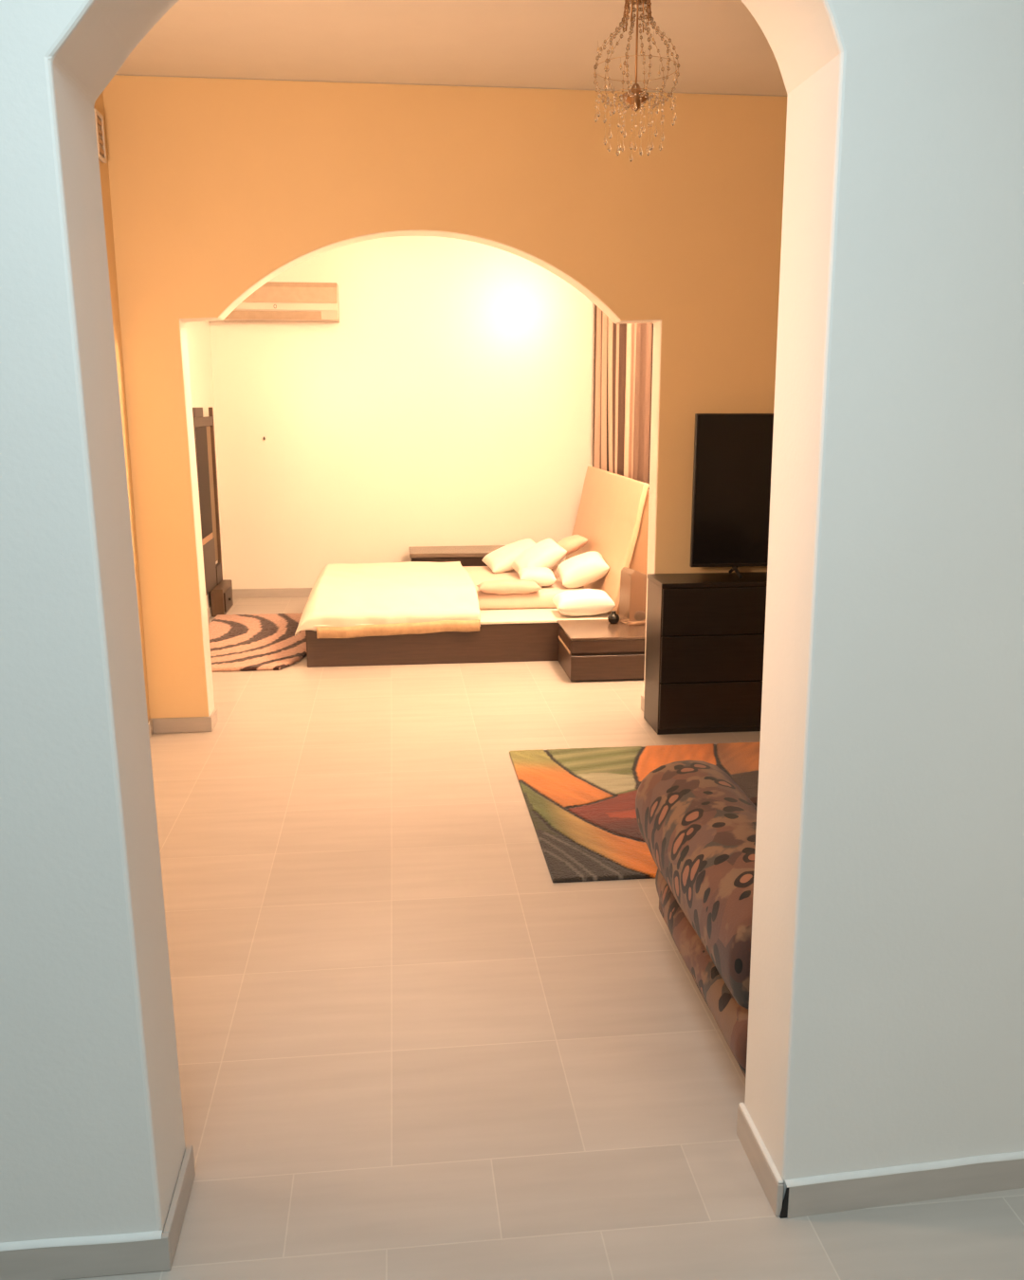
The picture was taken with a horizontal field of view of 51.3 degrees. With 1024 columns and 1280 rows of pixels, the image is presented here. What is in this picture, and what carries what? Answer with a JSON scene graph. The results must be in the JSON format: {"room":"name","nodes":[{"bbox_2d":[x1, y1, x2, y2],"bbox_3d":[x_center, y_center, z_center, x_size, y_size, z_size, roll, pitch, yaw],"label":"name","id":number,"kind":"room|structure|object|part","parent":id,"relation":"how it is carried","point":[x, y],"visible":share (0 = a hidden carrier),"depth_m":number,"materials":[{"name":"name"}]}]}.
{"room":"hallway","nodes":[
{"label":"hallway","id":0,"kind":"room"},
{"bbox_2d":[93,91,150,721],"bbox_3d":[-1.592,-0.617,3.197,0.150,2.820,3.020,-1,13,-6],"label":"wall","id":1,"kind":"structure","parent":0,"point":[99,103],"depth_m":4.55,"materials":[{"name":"paint"}]},
{"bbox_2d":[93,108,106,163],"bbox_3d":[-1.659,-2.025,4.284,0.016,0.180,0.110,-1,13,-6],"label":"air vent","id":2,"kind":"object","parent":1,"relation":"in","point":[99,118],"visible":0.77,"depth_m":4.30,"materials":[{"name":"plastic"}]},
{"bbox_3d":[-1.664,-2.025,4.284,0.006,0.180,0.110,-1,13,-6],"label":"plate","id":3,"kind":"part","parent":2,"relation":"part of","materials":[{"name":"plastic"}]},
{"bbox_2d":[147,719,153,737],"bbox_3d":[-1.511,0.725,3.498,0.012,0.070,3.008,-1,13,-6],"label":"baseboard","id":4,"kind":"structure","parent":1,"relation":"attached to","point":[150,722],"depth_m":4.92,"materials":[{"name":"tile"}]},
{"bbox_2d":[185,321,224,608],"bbox_3d":[-2.151,-1.338,6.452,0.150,2.820,3.430,-1,13,-6],"label":"wall","id":5,"kind":"structure","parent":0,"point":[198,335],"depth_m":7.64,"materials":[{"name":"beige paint"}]},
{"bbox_2d":[207,604,211,620],"bbox_3d":[-2.070,0.004,6.753,0.012,0.070,3.418,-1,13,-6],"label":"baseboard","id":6,"kind":"structure","parent":5,"relation":"attached to","point":[210,608],"depth_m":7.63,"materials":[{"name":"tile"}]},
{"bbox_2d":[209,236,594,588],"bbox_3d":[-0.782,-1.761,8.358,3.300,2.820,0.150,-1,13,-6],"label":"wall","id":7,"kind":"structure","parent":0,"point":[448,401],"depth_m":8.28,"materials":[{"name":"beige paint"}]},
{"bbox_2d":[232,587,312,598],"bbox_3d":[-0.773,-0.401,8.577,3.000,0.070,0.012,-1,13,-6],"label":"baseboard","id":8,"kind":"structure","parent":7,"relation":"attached to","point":[280,592],"depth_m":8.45,"materials":[{"name":"tile"}]},
{"bbox_2d":[223,281,339,322],"bbox_3d":[-1.719,-2.505,7.902,0.855,0.270,0.208,-1,13,-6],"label":"air conditioner","id":9,"kind":"object","parent":7,"relation":"attached to","point":[273,301],"visible":0.75,"depth_m":7.82,"materials":[{"name":"plastic"}]},
{"bbox_3d":[-1.710,-2.548,7.809,0.845,0.145,0.037,-1,13,-6],"label":"panel","id":10,"kind":"part","parent":9,"relation":"part of","materials":[{"name":"white plastic"}]},
{"bbox_2d":[592,304,653,489],"bbox_3d":[0.754,-1.417,7.381,0.030,2.512,2.170,-1,13,-6],"label":"curtain","id":11,"kind":"object","parent":7,"relation":"attached to","point":[623,352],"visible":0.38,"depth_m":7.29,"materials":[{"name":"fabric"}]},
{"bbox_2d":[102,74,787,718],"bbox_3d":[0.401,-1.009,4.969,4.890,2.820,0.150,-1,13,-6],"label":"wall","id":12,"kind":"structure","parent":0,"point":[220,187],"depth_m":4.65,"materials":[{"name":"orange paint"}]},
{"bbox_2d":[149,716,212,732],"bbox_3d":[-1.544,0.397,4.977,0.278,0.070,0.012,-1,13,-6],"label":"baseboard","id":13,"kind":"structure","parent":12,"relation":"attached to","point":[192,723],"depth_m":4.97,"materials":[{"name":"tile"}]},
{"bbox_2d":[209,707,217,730],"bbox_3d":[-1.421,0.377,5.070,0.012,0.070,0.150,-1,13,-6],"label":"baseboard","id":14,"kind":"structure","parent":12,"relation":"attached to","point":[213,715],"depth_m":5.07,"materials":[{"name":"tile"}]},
{"bbox_2d":[640,694,644,711],"bbox_3d":[0.663,0.327,5.295,0.012,0.070,0.150,-1,13,-6],"label":"baseboard","id":15,"kind":"structure","parent":12,"relation":"attached to","point":[642,696],"depth_m":5.33,"materials":[{"name":"tile"}]},
{"bbox_2d":[115,0,787,95],"bbox_3d":[0.165,-2.000,2.692,5.800,0.100,11.250,-1,13,-6],"label":"ceiling","id":16,"kind":"structure","parent":0,"point":[721,47],"depth_m":3.98,"materials":[{"name":"paint"}]},
{"bbox_2d":[593,0,679,162],"bbox_3d":[0.369,-1.746,3.158,0.261,0.596,0.261,-1,13,-6],"label":"chandelier","id":17,"kind":"object","parent":16,"relation":"hanging from","point":[635,97],"visible":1,"depth_m":3.16,"materials":[{"name":"clear glass"}]},
{"bbox_3d":[0.351,-1.889,3.096,0.004,0.171,0.018,8,15,31],"label":"neck rod","id":18,"kind":"part","parent":17,"relation":"part of","materials":[{"name":"brown metal"}]},
{"bbox_3d":[0.369,-1.794,3.148,0.006,0.420,0.006,-1,13,-6],"label":"stem","id":19,"kind":"part","parent":17,"relation":"part of","materials":[{"name":"brown metal"}]},
{"bbox_2d":[0,0,1023,1243],"bbox_3d":[0.351,-0.309,1.810,5.700,2.820,0.230,-1,13,-6],"label":"wall","id":20,"kind":"structure","parent":0,"point":[886,1011],"depth_m":1.76,"materials":[{"name":"paint"}]},
{"bbox_2d":[0,1230,162,1251],"bbox_3d":[-1.493,1.068,1.782,1.763,0.010,0.012,-1,13,-6],"label":"trim","id":21,"kind":"structure","parent":20,"relation":"attached to","point":[155,1234],"depth_m":1.86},
{"bbox_2d":[0,1232,171,1279],"bbox_3d":[-1.487,1.103,1.791,1.775,0.070,0.012,-1,13,-6],"label":"baseboard","id":22,"kind":"structure","parent":20,"relation":"attached to","point":[67,1262],"depth_m":1.87,"materials":[{"name":"tile"}]},
{"bbox_2d":[163,1145,195,1264],"bbox_3d":[-0.624,1.056,2.003,0.012,0.070,0.230,-1,13,-6],"label":"baseboard","id":23,"kind":"structure","parent":20,"relation":"attached to","point":[175,1216],"depth_m":1.99,"materials":[{"name":"tile"}]},
{"bbox_2d":[736,1102,784,1216],"bbox_3d":[0.491,1.030,2.120,0.012,0.070,0.236,-1,13,-6],"label":"baseboard","id":24,"kind":"structure","parent":20,"relation":"attached to","point":[773,1190],"depth_m":2.10,"materials":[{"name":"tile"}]},
{"bbox_2d":[779,1187,788,1218],"bbox_3d":[0.512,1.058,2.006,0.014,0.066,0.006,-1,13,-6],"label":"trim","id":25,"kind":"structure","parent":20,"relation":"attached to","point":[783,1214],"depth_m":2.01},
{"bbox_2d":[785,1151,1023,1218],"bbox_3d":[1.356,1.025,2.144,1.697,0.070,0.012,-2,13,-9],"label":"baseboard","id":26,"kind":"structure","parent":20,"relation":"attached to","point":[849,1195],"depth_m":2.04,"materials":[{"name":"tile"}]},
{"bbox_2d":[62,596,1023,1279],"bbox_3d":[0.165,0.851,3.325,5.800,0.100,11.250,-1,13,-6],"label":"floor","id":27,"kind":"structure","parent":0,"point":[377,959],"depth_m":2.62,"materials":[{"name":"tile"}]},
{"bbox_2d":[192,407,233,617],"bbox_3d":[-2.109,-0.896,7.565,0.118,1.475,0.810,-1,13,-6],"label":"mirror","id":28,"kind":"object","parent":27,"relation":"on","point":[220,589],"visible":0.84,"depth_m":7.62,"materials":[{"name":"brown paint"}]},
{"bbox_3d":[-2.112,-0.910,7.165,0.028,1.274,0.040,-1,13,-6],"label":"post","id":29,"kind":"part","parent":28,"relation":"part of","materials":[{"name":"brown paint"}]},
{"bbox_3d":[-2.154,-1.519,7.417,0.024,0.065,0.718,-1,13,-6],"label":"rail","id":30,"kind":"part","parent":28,"relation":"part of","materials":[{"name":"brown paint"}]},
{"bbox_3d":[-2.136,-1.091,7.359,0.026,0.744,0.419,-1,13,-6],"label":"mirror panel","id":31,"kind":"part","parent":28,"relation":"part of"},
{"bbox_3d":[-2.137,-0.705,7.445,0.024,0.043,0.419,-1,13,-6],"label":"rail","id":32,"kind":"part","parent":28,"relation":"part of","materials":[{"name":"brown wood"}]},
{"bbox_3d":[-2.144,-0.519,7.526,0.020,0.351,0.499,-1,13,-6],"label":"panel","id":33,"kind":"part","parent":28,"relation":"part of","materials":[{"name":"brown paint"}]},
{"bbox_3d":[-2.195,-1.073,7.897,0.028,1.274,0.030,-1,13,-6],"label":"post","id":34,"kind":"part","parent":28,"relation":"part of","materials":[{"name":"brown paint"}]},
{"bbox_3d":[-2.181,-0.492,7.899,0.024,0.138,0.218,-1,13,-6],"label":"rail","id":35,"kind":"part","parent":28,"relation":"part of","materials":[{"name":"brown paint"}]},
{"bbox_3d":[-2.144,-0.312,7.876,0.089,0.200,0.450,-1,13,-6],"label":"drawer","id":36,"kind":"part","parent":28,"relation":"part of","materials":[{"name":"brown paint"}]},
{"bbox_3d":[-2.085,-0.299,7.818,0.012,0.140,0.280,-1,13,-6],"label":"drawer","id":37,"kind":"part","parent":28,"relation":"part of","materials":[{"name":"brown paint"}]},
{"bbox_2d":[208,612,306,672],"bbox_3d":[-1.665,-0.009,6.904,0.758,0.027,1.637,-1,13,-6],"label":"shaggy rug","id":38,"kind":"object","parent":27,"relation":"on","point":[267,641],"visible":0.81,"depth_m":6.78,"materials":[{"name":"multicoloured carpet"}]},
{"bbox_2d":[408,545,505,566],"bbox_3d":[-0.284,-0.510,8.305,1.020,0.400,0.410,-1,13,-6],"label":"nightstand","id":39,"kind":"object","parent":27,"relation":"on","point":[467,556],"visible":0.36,"depth_m":8.08,"materials":[{"name":"brown paint"}]},
{"bbox_3d":[-0.264,-0.482,8.126,1.000,0.304,0.020,-1,13,-6],"label":"panel","id":40,"kind":"part","parent":39,"relation":"part of","materials":[{"name":"brown paint"}]},
{"bbox_2d":[305,465,649,667],"bbox_3d":[-0.284,-0.580,7.138,2.052,1.043,1.935,-1,13,-6],"label":"bed","id":41,"kind":"object","parent":27,"relation":"on","point":[612,514],"visible":0.47,"depth_m":6.36,"materials":[{"name":"brown wood"}]},
{"bbox_2d":[294,561,480,639],"bbox_3d":[-0.802,-0.293,6.947,1.079,0.241,1.615,-1,13,-6],"label":"duvet","id":42,"kind":"object","parent":41,"relation":"on","point":[408,597],"visible":1,"depth_m":6.41,"materials":[{"name":"white fabric"}]},
{"bbox_2d":[482,538,535,573],"bbox_3d":[0.010,-0.593,7.526,0.389,0.210,0.342,-3,13,-12],"label":"pillow","id":43,"kind":"object","parent":41,"relation":"on","point":[500,560],"visible":0.7,"depth_m":7.42,"materials":[{"name":"fabric"}]},
{"bbox_2d":[475,579,542,594],"bbox_3d":[-0.018,-0.331,6.628,0.400,0.086,0.160,-1,13,-6],"label":"pillow","id":44,"kind":"object","parent":41,"relation":"on","point":[501,586],"visible":1,"depth_m":6.57,"materials":[{"name":"white fabric"}]},
{"bbox_3d":[-0.377,-0.358,7.153,1.640,0.101,1.200,-1,13,-6],"label":"mattress","id":45,"kind":"part","parent":41,"relation":"part of","materials":[{"name":"white fabric"}]},
{"bbox_2d":[518,566,555,586],"bbox_3d":[0.160,-0.410,6.873,0.229,0.119,0.267,0,13,-2],"label":"pillow","id":46,"kind":"object","parent":41,"relation":"on","point":[544,576],"visible":0.73,"depth_m":6.76,"materials":[{"name":"fabric"}]},
{"bbox_2d":[511,538,566,572],"bbox_3d":[0.179,-0.544,7.175,0.301,0.252,0.344,-3,13,-14],"label":"pillow","id":47,"kind":"object","parent":41,"relation":"on","point":[546,553],"visible":0.78,"depth_m":7.06,"materials":[{"name":"fabric"}]},
{"bbox_2d":[556,534,587,555],"bbox_3d":[0.375,-0.654,7.482,0.262,0.164,0.310,-2,13,-8],"label":"pillow","id":48,"kind":"object","parent":41,"relation":"on","point":[573,543],"visible":0.59,"depth_m":7.35,"materials":[{"name":"fabric"}]},
{"bbox_2d":[556,551,609,588],"bbox_3d":[0.453,-0.452,6.855,0.298,0.217,0.333,-1,13,-4],"label":"pillow","id":49,"kind":"object","parent":41,"relation":"on","point":[583,569],"visible":1,"depth_m":6.72,"materials":[{"name":"fabric"}]},
{"bbox_2d":[551,588,615,616],"bbox_3d":[0.431,-0.227,6.449,0.344,0.150,0.258,-1,13,-6],"label":"pillow","id":50,"kind":"object","parent":41,"relation":"on","point":[582,602],"visible":1,"depth_m":6.34,"materials":[{"name":"white fabric"}]},
{"bbox_3d":[0.591,-0.658,7.263,0.236,0.945,1.850,-1,13,-6],"label":"headboard","id":51,"kind":"part","parent":41,"relation":"part of","materials":[{"name":"beige wood"}]},
{"bbox_3d":[0.620,-0.635,7.269,0.223,0.901,1.755,-1,13,-6],"label":"headboard","id":52,"kind":"part","parent":41,"relation":"part of","materials":[{"name":"beige wood"}]},
{"bbox_2d":[556,619,645,681],"bbox_3d":[0.541,0.054,6.104,0.500,0.252,0.505,-1,13,-6],"label":"nightstand","id":53,"kind":"object","parent":27,"relation":"on","point":[589,649],"visible":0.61,"depth_m":5.87,"materials":[{"name":"brown wood"}]},
{"bbox_3d":[0.567,0.149,5.884,0.492,0.138,0.027,-1,13,-6],"label":"drawer","id":54,"kind":"part","parent":53,"relation":"part of","materials":[{"name":"brown wood"}]},
{"bbox_3d":[0.567,0.031,5.858,0.492,0.068,0.027,-1,13,-6],"label":"drawer","id":55,"kind":"part","parent":53,"relation":"part of","materials":[{"name":"brown wood"}]},
{"bbox_2d":[607,610,619,623],"bbox_3d":[0.591,-0.133,6.200,0.068,0.070,0.068,-1,13,-6],"label":"jar","id":56,"kind":"object","parent":53,"relation":"on","point":[613,618],"visible":1,"depth_m":6.18,"materials":[{"name":"black ceramic"}]},
{"bbox_2d":[619,566,646,625],"bbox_3d":[0.734,-0.258,6.184,0.184,0.321,0.160,-4,13,-18],"label":"table lamp","id":57,"kind":"object","parent":53,"relation":"on","point":[632,596],"visible":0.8,"depth_m":6.11,"materials":[{"name":"glass"}]},
{"bbox_2d":[509,741,760,882],"bbox_3d":[1.040,0.608,4.155,1.972,0.013,1.315,-1,13,-6],"label":"area rug","id":58,"kind":"object","parent":27,"relation":"on","point":[580,802],"visible":0.35,"depth_m":4.14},
{"bbox_2d":[635,760,757,1077],"bbox_3d":[1.458,0.578,2.797,2.124,0.660,0.999,-1,13,-6],"label":"sofa","id":59,"kind":"object","parent":27,"relation":"on","point":[697,825],"visible":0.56,"depth_m":2.57,"materials":[{"name":"fabric"}]},
{"bbox_3d":[0.551,0.802,2.708,0.265,0.241,0.930,-1,13,-6],"label":"arm panel","id":60,"kind":"part","parent":59,"relation":"part of","materials":[{"name":"fabric"}]},
{"bbox_2d":[749,795,757,806],"bbox_3d":[1.071,0.579,2.864,0.745,0.150,0.665,-1,13,-6],"label":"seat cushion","id":61,"kind":"object","parent":59,"relation":"on","point":[754,799],"depth_m":3.07,"materials":[{"name":"fabric"}]},
{"bbox_2d":[643,571,767,734],"bbox_3d":[1.496,0.045,5.083,1.688,0.712,0.286,-1,13,-6],"label":"tv cabinet","id":62,"kind":"object","parent":27,"relation":"on","point":[704,644],"visible":0.25,"depth_m":4.89,"materials":[{"name":"brown wood"}]},
{"bbox_3d":[0.954,0.301,4.938,0.553,0.215,0.014,-1,13,-6],"label":"drawer","id":63,"kind":"part","parent":62,"relation":"part of","materials":[{"name":"brown wood"}]},
{"bbox_3d":[0.954,0.085,4.891,0.553,0.215,0.014,-1,13,-6],"label":"drawer","id":64,"kind":"part","parent":62,"relation":"part of","materials":[{"name":"brown wood"}]},
{"bbox_3d":[0.954,-0.131,4.843,0.553,0.215,0.014,-1,13,-6],"label":"drawer","id":65,"kind":"part","parent":62,"relation":"part of","materials":[{"name":"brown wood"}]},
{"bbox_2d":[689,413,773,578],"bbox_3d":[1.462,-0.673,4.953,1.270,0.745,0.166,-1,13,-6],"label":"television","id":66,"kind":"object","parent":62,"relation":"on","point":[732,459],"visible":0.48,"depth_m":4.89,"materials":[{"name":"black plastic"}]}
]}

